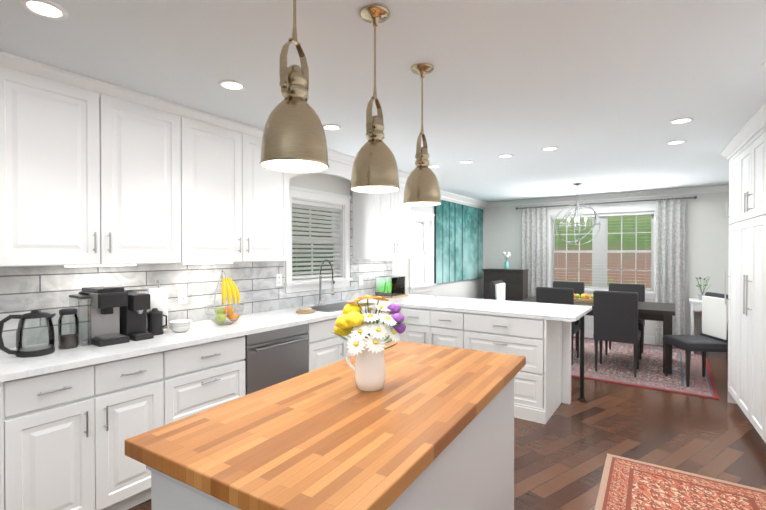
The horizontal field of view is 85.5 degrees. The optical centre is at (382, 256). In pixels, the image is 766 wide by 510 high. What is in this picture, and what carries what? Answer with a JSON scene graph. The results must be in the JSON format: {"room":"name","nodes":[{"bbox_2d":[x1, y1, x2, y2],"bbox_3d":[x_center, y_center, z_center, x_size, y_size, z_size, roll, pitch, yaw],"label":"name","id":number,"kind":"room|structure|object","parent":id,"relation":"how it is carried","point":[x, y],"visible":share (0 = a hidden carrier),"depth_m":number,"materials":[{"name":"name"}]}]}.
{"room":"kitchen","nodes":[
{"label":"kitchen","id":0,"kind":"room"},
{"bbox_2d":[0,0,765,201],"bbox_3d":[0.989,-1.058,2.596,5.050,0.100,10.630,0,1,35],"label":"ceiling","id":1,"kind":"structure","parent":0,"point":[600,94],"depth_m":2.25,"materials":[{"name":"white paint"}]},
{"bbox_2d":[19,0,68,20],"bbox_3d":[-1.361,-0.995,1.668,0.156,0.007,0.156,0,1,35],"label":"recessed light","id":2,"kind":"object","parent":1,"relation":"in","point":[47,9],"visible":1,"depth_m":1.67,"materials":[{"name":"white"}]},
{"bbox_2d":[218,80,245,90],"bbox_3d":[-0.883,-1.002,2.431,0.156,0.007,0.156,0,1,35],"label":"recessed light","id":3,"kind":"object","parent":1,"relation":"in","point":[231,85],"visible":0.96,"depth_m":2.43,"materials":[{"name":"white plastic"}]},
{"bbox_2d":[259,0,328,172],"bbox_3d":[-0.266,-0.633,1.248,0.205,0.724,0.205,0,1,35],"label":"pendant light","id":4,"kind":"object","parent":1,"relation":"hanging from","point":[293,138],"visible":1,"depth_m":1.20,"materials":[{"name":"gold metal"}]},
{"bbox_2d":[323,124,340,130],"bbox_3d":[-0.404,-1.009,3.243,0.156,0.007,0.156,0,1,35],"label":"recessed light","id":5,"kind":"object","parent":1,"relation":"in","point":[331,127],"visible":0.9,"depth_m":3.24,"materials":[{"name":"white"}]},
{"bbox_2d":[350,4,399,192],"bbox_3d":[-0.033,-0.637,1.705,0.205,0.724,0.205,0,1,35],"label":"pendant light","id":6,"kind":"object","parent":1,"relation":"hanging from","point":[374,169],"visible":1,"depth_m":1.66,"materials":[{"name":"gold metal"}]},
{"bbox_2d":[403,63,440,205],"bbox_3d":[0.209,-0.641,2.210,0.205,0.724,0.205,0,1,35],"label":"pendant light","id":7,"kind":"object","parent":1,"relation":"hanging from","point":[422,187],"visible":1,"depth_m":2.16,"materials":[{"name":"gold metal"}]},
{"bbox_2d":[428,165,440,167],"bbox_3d":[0.579,-1.022,4.714,0.156,0.007,0.156,0,1,35],"label":"recessed light","id":8,"kind":"object","parent":1,"relation":"in","point":[434,166],"visible":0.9,"depth_m":4.70,"materials":[{"name":"white"}]},
{"bbox_2d":[459,160,472,163],"bbox_3d":[0.894,-1.020,4.471,0.156,0.007,0.156,0,1,35],"label":"recessed light","id":9,"kind":"object","parent":1,"relation":"in","point":[465,161],"visible":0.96,"depth_m":4.45,"materials":[{"name":"white plastic"}]},
{"bbox_2d":[497,154,512,157],"bbox_3d":[1.237,-1.017,4.195,0.156,0.007,0.156,0,1,35],"label":"recessed light","id":10,"kind":"object","parent":1,"relation":"in","point":[505,156],"visible":1,"depth_m":4.20,"materials":[{"name":"white plastic"}]},
{"bbox_2d":[541,146,557,150],"bbox_3d":[1.568,-1.015,3.904,0.156,0.007,0.156,0,1,35],"label":"recessed light","id":11,"kind":"object","parent":1,"relation":"in","point":[551,148],"visible":0.96,"depth_m":3.89,"materials":[{"name":"white plastic"}]},
{"bbox_2d":[555,183,599,244],"bbox_3d":[2.756,-0.598,5.884,0.587,0.875,0.587,0,1,35],"label":"orb chandelier","id":12,"kind":"object","parent":1,"relation":"hanging from","point":[578,223],"visible":1,"depth_m":5.87,"materials":[{"name":"silver metal"}]},
{"bbox_2d":[665,140,686,144],"bbox_3d":[2.601,-1.013,3.680,0.156,0.007,0.156,0,1,35],"label":"recessed light","id":13,"kind":"object","parent":1,"relation":"in","point":[675,142],"visible":1,"depth_m":3.68,"materials":[{"name":"white"}]},
{"bbox_2d":[668,117,693,124],"bbox_3d":[2.216,-1.008,3.082,0.156,0.007,0.156,0,1,35],"label":"recessed light","id":14,"kind":"object","parent":1,"relation":"in","point":[684,120],"visible":0.94,"depth_m":3.08,"materials":[{"name":"white"}]},
{"bbox_2d":[284,173,484,341],"bbox_3d":[-1.016,0.200,4.014,0.150,2.440,10.330,0,1,35],"label":"wall","id":15,"kind":"structure","parent":0,"point":[472,288],"depth_m":5.80,"materials":[{"name":"white paint"}]},
{"bbox_2d":[0,51,183,266],"bbox_3d":[-1.776,-0.478,2.502,0.331,1.052,0.966,0,1,35],"label":"upper cabinet","id":16,"kind":"object","parent":15,"relation":"attached to","point":[94,172],"depth_m":2.35,"materials":[{"name":"white wood"}]},
{"bbox_2d":[0,184,391,347],"bbox_3d":[-1.037,-0.165,3.837,0.008,1.328,4.020,0,1,35],"label":"tile backsplash","id":17,"kind":"structure","parent":15,"relation":"attached to","point":[28,289],"depth_m":3.10,"materials":[{"name":"white tile"}]},
{"bbox_2d":[178,288,186,303],"bbox_3d":[-1.519,0.298,3.140,0.008,0.116,0.072,0,1,35],"label":"electrical outlet plate","id":18,"kind":"object","parent":17,"relation":"attached to","point":[182,295],"visible":1,"depth_m":3.14,"materials":[{"name":"white plastic"}]},
{"bbox_2d":[276,274,281,285],"bbox_3d":[-0.979,0.221,3.909,0.008,0.116,0.072,0,1,35],"label":"electrical outlet plate","id":19,"kind":"object","parent":17,"relation":"attached to","point":[278,279],"visible":1,"depth_m":3.90,"materials":[{"name":"white plastic"}]},
{"bbox_2d":[359,275,362,284],"bbox_3d":[-0.261,0.282,4.933,0.008,0.116,0.072,0,1,35],"label":"electrical outlet plate","id":20,"kind":"object","parent":17,"relation":"attached to","point":[360,279],"visible":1,"depth_m":4.93,"materials":[{"name":"white plastic"}]},
{"bbox_2d":[184,107,289,263],"bbox_3d":[-1.221,-0.485,3.293,0.331,1.052,0.966,0,1,35],"label":"upper cabinet","id":21,"kind":"object","parent":15,"relation":"attached to","point":[236,209],"depth_m":3.11,"materials":[{"name":"white wood"}]},
{"bbox_2d":[284,185,352,292],"bbox_3d":[-0.711,-0.171,4.402,0.199,1.035,0.990,0,1,35],"label":"window","id":22,"kind":"structure","parent":15,"relation":"in","point":[344,279],"depth_m":4.46,"materials":[{"name":"white wood"}]},
{"bbox_2d":[292,199,341,278],"bbox_3d":[-0.709,-0.176,4.400,0.055,0.786,0.768,0,1,35],"label":"blinds","id":23,"kind":"object","parent":22,"relation":"attached to","point":[296,204],"visible":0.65,"depth_m":4.37,"materials":[{"name":"white plastic"}]},
{"bbox_2d":[289,149,373,194],"bbox_3d":[-0.565,-0.851,4.187,0.373,0.339,1.251,0,1,35],"label":"window valance","id":24,"kind":"object","parent":15,"relation":"attached to","point":[340,164],"visible":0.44,"depth_m":4.13,"materials":[{"name":"white wood"}]},
{"bbox_2d":[353,170,410,259],"bbox_3d":[0.033,-0.495,5.045,0.376,1.066,0.833,0,1,35],"label":"upper cabinet","id":25,"kind":"object","parent":15,"relation":"attached to","point":[381,226],"visible":0.65,"depth_m":4.79,"materials":[{"name":"white wood"}]},
{"bbox_2d":[408,210,435,293],"bbox_3d":[0.530,-0.066,6.170,0.199,1.175,0.750,0,1,35],"label":"window","id":26,"kind":"structure","parent":15,"relation":"in","point":[426,237],"depth_m":6.36,"materials":[{"name":"white wood"}]},
{"bbox_2d":[413,224,420,280],"bbox_3d":[0.442,-0.064,6.233,0.005,0.930,0.520,0,1,35],"label":"window","id":27,"kind":"structure","parent":26,"relation":"attached to","point":[417,247],"depth_m":6.35,"materials":[{"name":"white"}]},
{"bbox_2d":[434,200,462,283],"bbox_3d":[1.088,-0.240,6.843,0.031,1.330,0.965,0,1,35],"label":"painting","id":28,"kind":"object","parent":15,"relation":"attached to","point":[458,242],"depth_m":6.79,"materials":[{"name":"teal fabric"}]},
{"bbox_2d":[440,190,487,207],"bbox_3d":[1.066,-0.998,6.770,0.075,0.090,3.210,0,1,35],"label":"crown molding","id":29,"kind":"structure","parent":15,"relation":"attached to","point":[444,194],"depth_m":7.21,"materials":[{"name":"white wood"}]},
{"bbox_2d":[463,205,482,280],"bbox_3d":[1.654,-0.247,7.650,0.031,1.330,0.965,0,1,35],"label":"painting","id":30,"kind":"object","parent":15,"relation":"attached to","point":[472,216],"depth_m":7.61,"materials":[{"name":"teal fabric"}]},
{"bbox_2d":[128,336,765,509],"bbox_3d":[0.989,1.482,2.618,5.050,0.100,10.630,0,1,35],"label":"floor","id":31,"kind":"structure","parent":0,"point":[560,455],"depth_m":3.22,"materials":[{"name":"brown wood"}]},
{"bbox_2d":[0,350,167,509],"bbox_3d":[-1.743,0.990,2.309,0.622,0.888,0.728,0,1,35],"label":"base cabinet","id":32,"kind":"object","parent":31,"relation":"on","point":[65,435],"depth_m":2.09,"materials":[{"name":"white wood"}]},
{"bbox_2d":[168,336,245,423],"bbox_3d":[-1.371,0.986,2.839,0.621,0.888,0.567,0,1,35],"label":"base cabinet","id":33,"kind":"object","parent":31,"relation":"on","point":[201,377],"depth_m":2.64,"materials":[{"name":"white wood"}]},
{"bbox_2d":[244,323,307,394],"bbox_3d":[-1.006,0.983,3.300,0.649,0.886,0.596,0,1,35],"label":"dishwasher","id":34,"kind":"object","parent":31,"relation":"on","point":[274,357],"visible":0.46,"depth_m":3.10,"materials":[{"name":"silver metal"}]},
{"bbox_2d":[146,374,516,509],"bbox_3d":[-0.001,0.999,1.642,0.700,0.884,1.490,0,1,31],"label":"kitchen island","id":35,"kind":"object","parent":31,"relation":"on","point":[470,466],"visible":0.17,"depth_m":1.48,"materials":[{"name":"grey wood"}]},
{"bbox_2d":[124,340,525,509],"bbox_3d":[-0.001,0.533,1.638,0.760,0.045,1.560,0,1,31],"label":"island countertop","id":36,"kind":"structure","parent":35,"relation":"on","point":[332,436],"depth_m":1.21,"materials":[{"name":"brown wood"}]},
{"bbox_2d":[332,295,410,391],"bbox_3d":[-0.026,0.330,1.621,0.319,0.362,0.282,0,1,35],"label":"pitcher","id":37,"kind":"object","parent":36,"relation":"on","point":[371,338],"visible":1,"depth_m":1.56,"materials":[{"name":"white ceramic"}]},
{"bbox_2d":[308,310,375,371],"bbox_3d":[-0.609,0.976,3.925,0.621,0.888,0.874,0,1,35],"label":"base cabinet","id":38,"kind":"object","parent":31,"relation":"on","point":[325,348],"depth_m":3.55,"materials":[{"name":"white wood"}]},
{"bbox_2d":[0,294,431,381],"bbox_3d":[-0.762,0.517,3.667,0.659,0.031,4.110,0,1,35],"label":"countertop","id":39,"kind":"structure","parent":38,"relation":"on","point":[13,367],"depth_m":2.51,"materials":[{"name":"white stone"}]},
{"bbox_2d":[0,310,55,357],"bbox_3d":[-1.855,0.398,2.162,0.160,0.234,0.243,0,1,35],"label":"glass kettle","id":40,"kind":"object","parent":39,"relation":"on","point":[20,351],"visible":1,"depth_m":2.17,"materials":[{"name":"black glass"}]},
{"bbox_2d":[58,308,78,348],"bbox_3d":[-1.771,0.403,2.335,0.094,0.221,0.094,0,1,35],"label":"glass canister","id":41,"kind":"object","parent":39,"relation":"on","point":[68,341],"visible":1,"depth_m":2.32,"materials":[{"name":"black glass"}]},
{"bbox_2d":[69,285,129,346],"bbox_3d":[-1.696,0.340,2.476,0.300,0.343,0.212,0,1,35],"label":"coffee maker","id":42,"kind":"object","parent":39,"relation":"on","point":[98,307],"visible":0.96,"depth_m":2.44,"materials":[{"name":"black plastic"}]},
{"bbox_2d":[120,289,153,340],"bbox_3d":[-1.586,0.356,2.632,0.300,0.309,0.120,0,1,35],"label":"espresso machine","id":43,"kind":"object","parent":39,"relation":"on","point":[133,320],"visible":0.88,"depth_m":2.57,"materials":[{"name":"black plastic"}]},
{"bbox_2d":[147,308,166,335],"bbox_3d":[-1.489,0.424,2.736,0.100,0.171,0.130,0,1,35],"label":"milk frother","id":44,"kind":"object","parent":39,"relation":"on","point":[155,326],"visible":0.9,"depth_m":2.69,"materials":[{"name":"black plastic"}]},
{"bbox_2d":[149,280,169,330],"bbox_3d":[-1.563,0.335,2.891,0.150,0.347,0.150,0,1,35],"label":"paper towel holder","id":45,"kind":"object","parent":39,"relation":"on","point":[159,297],"visible":0.71,"depth_m":2.85,"materials":[{"name":"white paper"}]},
{"bbox_2d":[169,319,191,331],"bbox_3d":[-1.374,0.473,2.814,0.146,0.072,0.146,0,1,35],"label":"bowls","id":46,"kind":"object","parent":39,"relation":"on","point":[182,325],"visible":1,"depth_m":2.77,"materials":[{"name":"white ceramic"}]},
{"bbox_2d":[205,270,243,324],"bbox_3d":[-1.187,0.302,3.115,0.278,0.407,0.277,0,1,35],"label":"fruit basket","id":47,"kind":"object","parent":39,"relation":"on","point":[229,288],"visible":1,"depth_m":3.07,"materials":[{"name":"silver metal"}]},
{"bbox_2d":[296,307,314,313],"bbox_3d":[-0.695,0.481,3.712,0.170,0.040,0.170,0,1,35],"label":"trivet","id":48,"kind":"object","parent":39,"relation":"on","point":[305,310],"visible":1,"depth_m":3.66,"materials":[{"name":"beige wood"}]},
{"bbox_2d":[318,259,334,304],"bbox_3d":[-0.569,0.261,4.228,0.217,0.472,0.090,0,1,35],"label":"spring faucet","id":49,"kind":"object","parent":39,"relation":"on","point":[332,282],"visible":1,"depth_m":4.23,"materials":[{"name":"silver metal"}]},
{"bbox_2d":[298,302,373,311],"bbox_3d":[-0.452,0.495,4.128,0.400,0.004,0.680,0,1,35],"label":"sink basin","id":50,"kind":"object","parent":39,"relation":"in","point":[333,307],"visible":0.62,"depth_m":4.05,"materials":[{"name":"silver metal"}]},
{"bbox_2d":[373,276,407,298],"bbox_3d":[0.093,0.366,5.076,0.280,0.246,0.340,0,1,35],"label":"tank","id":51,"kind":"object","parent":39,"relation":"on","point":[388,287],"visible":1,"depth_m":5.01,"materials":[{"name":"green glass"}]},
{"bbox_2d":[376,310,389,343],"bbox_3d":[-0.259,0.972,4.423,0.621,0.888,0.343,0,1,35],"label":"base cabinet","id":52,"kind":"object","parent":31,"relation":"on","point":[380,322],"depth_m":4.29,"materials":[{"name":"white wood"}]},
{"bbox_2d":[398,307,461,347],"bbox_3d":[0.635,0.972,4.432,0.760,0.888,0.621,0,1,35],"label":"base cabinet","id":53,"kind":"object","parent":31,"relation":"on","point":[426,326],"depth_m":4.15,"materials":[{"name":"white wood"}]},
{"bbox_2d":[396,296,591,321],"bbox_3d":[1.125,0.512,4.271,1.736,0.031,0.953,0,1,35],"label":"countertop","id":54,"kind":"structure","parent":53,"relation":"on","point":[535,310],"depth_m":4.06,"materials":[{"name":"white stone"}]},
{"bbox_2d":[482,268,528,300],"bbox_3d":[2.230,0.804,7.573,0.750,1.150,0.343,0,1,35],"label":"chest","id":55,"kind":"object","parent":31,"relation":"on","point":[515,281],"visible":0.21,"depth_m":7.40,"materials":[{"name":"grey wood"}]},
{"bbox_2d":[502,252,510,268],"bbox_3d":[2.253,0.069,7.565,0.164,0.318,0.151,0,1,35],"label":"vase","id":56,"kind":"object","parent":55,"relation":"on","point":[506,265],"visible":0.98,"depth_m":7.53,"materials":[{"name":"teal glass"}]},
{"bbox_2d":[462,312,565,423],"bbox_3d":[1.261,0.976,4.003,0.758,0.888,0.642,0,1,35],"label":"base cabinet","id":57,"kind":"object","parent":31,"relation":"on","point":[542,385],"depth_m":3.67,"materials":[{"name":"white wood"}]},
{"bbox_2d":[578,316,585,400],"bbox_3d":[1.976,0.975,4.114,0.070,0.889,0.070,0,1,35],"label":"kitchen peninsula leg","id":58,"kind":"object","parent":31,"relation":"on","point":[581,398],"visible":0.79,"depth_m":4.10,"materials":[{"name":"black metal"}]},
{"bbox_2d":[571,337,718,398],"bbox_3d":[2.932,1.399,5.890,2.700,0.008,2.440,0,1,35],"label":"dining rug","id":59,"kind":"object","parent":31,"relation":"on","point":[616,365],"visible":0.43,"depth_m":5.15,"materials":[{"name":"pink carpet"}]},
{"bbox_2d":[490,280,504,299],"bbox_3d":[2.039,0.892,6.631,0.520,0.990,0.470,0,1,35],"label":"dining chair","id":60,"kind":"object","parent":59,"relation":"on","point":[497,288],"visible":0.17,"depth_m":6.61,"materials":[{"name":"grey wood"}]},
{"bbox_2d":[536,287,579,364],"bbox_3d":[2.385,0.900,5.641,0.470,0.990,0.520,0,1,35],"label":"dining chair","id":61,"kind":"object","parent":59,"relation":"on","point":[553,295],"visible":0.5,"depth_m":5.42,"materials":[{"name":"black fabric"}]},
{"bbox_2d":[553,281,584,350],"bbox_3d":[2.819,0.894,6.411,0.470,0.990,0.520,0,1,35],"label":"dining chair","id":62,"kind":"object","parent":59,"relation":"on","point":[578,287],"visible":0.08,"depth_m":6.51,"materials":[{"name":"black fabric"}]},
{"bbox_2d":[520,296,674,373],"bbox_3d":[2.962,1.017,5.809,1.850,0.754,0.950,0,1,35],"label":"dining table","id":63,"kind":"object","parent":59,"relation":"on","point":[663,312],"visible":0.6,"depth_m":5.06,"materials":[{"name":"grey wood"}]},
{"bbox_2d":[574,294,592,302],"bbox_3d":[2.839,0.583,5.891,0.400,0.109,0.200,0,1,35],"label":"centrepiece","id":64,"kind":"object","parent":63,"relation":"on","point":[584,298],"visible":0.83,"depth_m":5.83,"materials":[{"name":"beige wood"}]},
{"bbox_2d":[593,290,640,376],"bbox_3d":[2.879,0.905,5.098,0.470,0.990,0.520,0,1,35],"label":"dining chair","id":65,"kind":"object","parent":59,"relation":"on","point":[615,316],"visible":1,"depth_m":4.91,"materials":[{"name":"black fabric"}]},
{"bbox_2d":[605,283,644,358],"bbox_3d":[3.468,0.898,5.943,0.470,0.990,0.520,0,1,35],"label":"dining chair","id":66,"kind":"object","parent":59,"relation":"on","point":[639,289],"visible":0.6,"depth_m":5.99,"materials":[{"name":"black fabric"}]},
{"bbox_2d":[663,292,727,387],"bbox_3d":[3.545,0.909,4.654,0.520,0.990,0.470,0,1,6],"label":"dining chair","id":67,"kind":"object","parent":59,"relation":"on","point":[712,336],"visible":0.79,"depth_m":4.58,"materials":[{"name":"fabric"}]},
{"bbox_2d":[595,453,765,509],"bbox_3d":[1.295,1.436,1.651,0.920,0.008,2.600,0,1,33],"label":"kitchen rug","id":68,"kind":"object","parent":31,"relation":"on","point":[628,484],"visible":1,"depth_m":2.51,"materials":[{"name":"carpet"}]},
{"bbox_2d":[689,298,701,353],"bbox_3d":[5.123,1.015,5.678,1.495,0.760,0.523,0,1,35],"label":"side table","id":69,"kind":"object","parent":31,"relation":"on","point":[695,304],"visible":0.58,"depth_m":5.91,"materials":[{"name":"white wood"}]},
{"bbox_2d":[695,276,708,299],"bbox_3d":[4.660,0.451,6.016,0.222,0.362,0.245,0,1,35],"label":"potted plant","id":70,"kind":"object","parent":69,"relation":"on","point":[703,292],"visible":0.92,"depth_m":6.01,"materials":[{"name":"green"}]},
{"bbox_2d":[724,150,735,402],"bbox_3d":[3.619,0.241,3.609,0.909,2.366,0.464,0,1,35],"label":"tall cabinet","id":71,"kind":"object","parent":31,"relation":"on","point":[731,157],"depth_m":3.97,"materials":[{"name":"white wood"}]},
{"bbox_2d":[732,142,739,406],"bbox_3d":[3.370,0.244,3.245,0.897,2.366,0.418,0,1,35],"label":"tall cabinet","id":72,"kind":"object","parent":31,"relation":"on","point":[735,217],"depth_m":3.75,"materials":[{"name":"white wood"}]},
{"bbox_2d":[740,102,765,442],"bbox_3d":[1.441,0.268,0.496,0.897,2.366,6.302,0,1,35],"label":"pantry cabinets","id":73,"kind":"object","parent":31,"relation":"on","point":[743,151],"depth_m":3.23,"materials":[{"name":"white wood"}]},
{"bbox_2d":[485,192,728,335],"bbox_3d":[4.000,0.175,6.895,5.050,2.440,0.150,0,1,35],"label":"wall","id":74,"kind":"structure","parent":0,"point":[706,238],"depth_m":6.32,"materials":[{"name":"white paint"}]},
{"bbox_2d":[547,204,655,298],"bbox_3d":[3.691,-0.089,7.079,1.780,1.505,0.199,0,1,35],"label":"dining room window","id":75,"kind":"structure","parent":74,"relation":"in","point":[599,251],"depth_m":7.09,"materials":[{"name":"white wood"}]},
{"bbox_2d":[551,211,653,289],"bbox_3d":[3.689,-0.095,7.077,1.558,1.256,0.055,0,1,35],"label":"window blinds","id":76,"kind":"object","parent":75,"relation":"attached to","point":[612,214],"visible":0.73,"depth_m":7.03,"materials":[{"name":"white"}]},
{"bbox_2d":[515,196,696,209],"bbox_3d":[3.608,-0.891,6.998,2.708,0.048,0.149,0,1,35],"label":"curtain rod","id":77,"kind":"object","parent":74,"relation":"attached to","point":[694,197],"visible":0.92,"depth_m":6.76,"materials":[{"name":"grey metal"}]},
{"bbox_2d":[521,205,547,297],"bbox_3d":[2.750,0.219,7.547,0.462,2.280,0.085,0,1,35],"label":"curtain","id":78,"kind":"object","parent":77,"relation":"hanging from","point":[534,243],"visible":0.75,"depth_m":7.54,"materials":[{"name":"fabric"}]},
{"bbox_2d":[655,196,685,344],"bbox_3d":[4.416,0.230,6.378,0.382,2.280,0.085,0,1,35],"label":"curtain","id":79,"kind":"object","parent":77,"relation":"hanging from","point":[670,257],"visible":0.81,"depth_m":6.37,"materials":[{"name":"fabric"}]},
{"bbox_2d":[488,185,728,206],"bbox_3d":[3.933,-0.998,6.790,4.750,0.090,0.078,0,1,35],"label":"crown molding","id":80,"kind":"structure","parent":74,"relation":"attached to","point":[625,195],"depth_m":6.83,"materials":[{"name":"white wood"}]},
{"bbox_2d":[574,330,674,346],"bbox_3d":[3.950,1.330,6.835,4.750,0.130,0.018,0,1,35],"label":"baseboard","id":81,"kind":"structure","parent":74,"relation":"attached to","point":[647,339],"depth_m":6.64,"materials":[{"name":"white"}]},
{"label":"outside","id":82,"kind":"structure","parent":0,"visible":0},
{"bbox_2d":[292,207,332,275],"bbox_3d":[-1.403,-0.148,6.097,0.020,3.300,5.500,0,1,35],"label":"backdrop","id":83,"kind":"structure","parent":82,"point":[310,244],"depth_m":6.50,"materials":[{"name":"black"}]},
{"bbox_2d":[554,215,650,287],"bbox_3d":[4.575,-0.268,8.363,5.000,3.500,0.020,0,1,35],"label":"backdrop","id":84,"kind":"structure","parent":82,"point":[628,243],"depth_m":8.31,"materials":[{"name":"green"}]}
]}

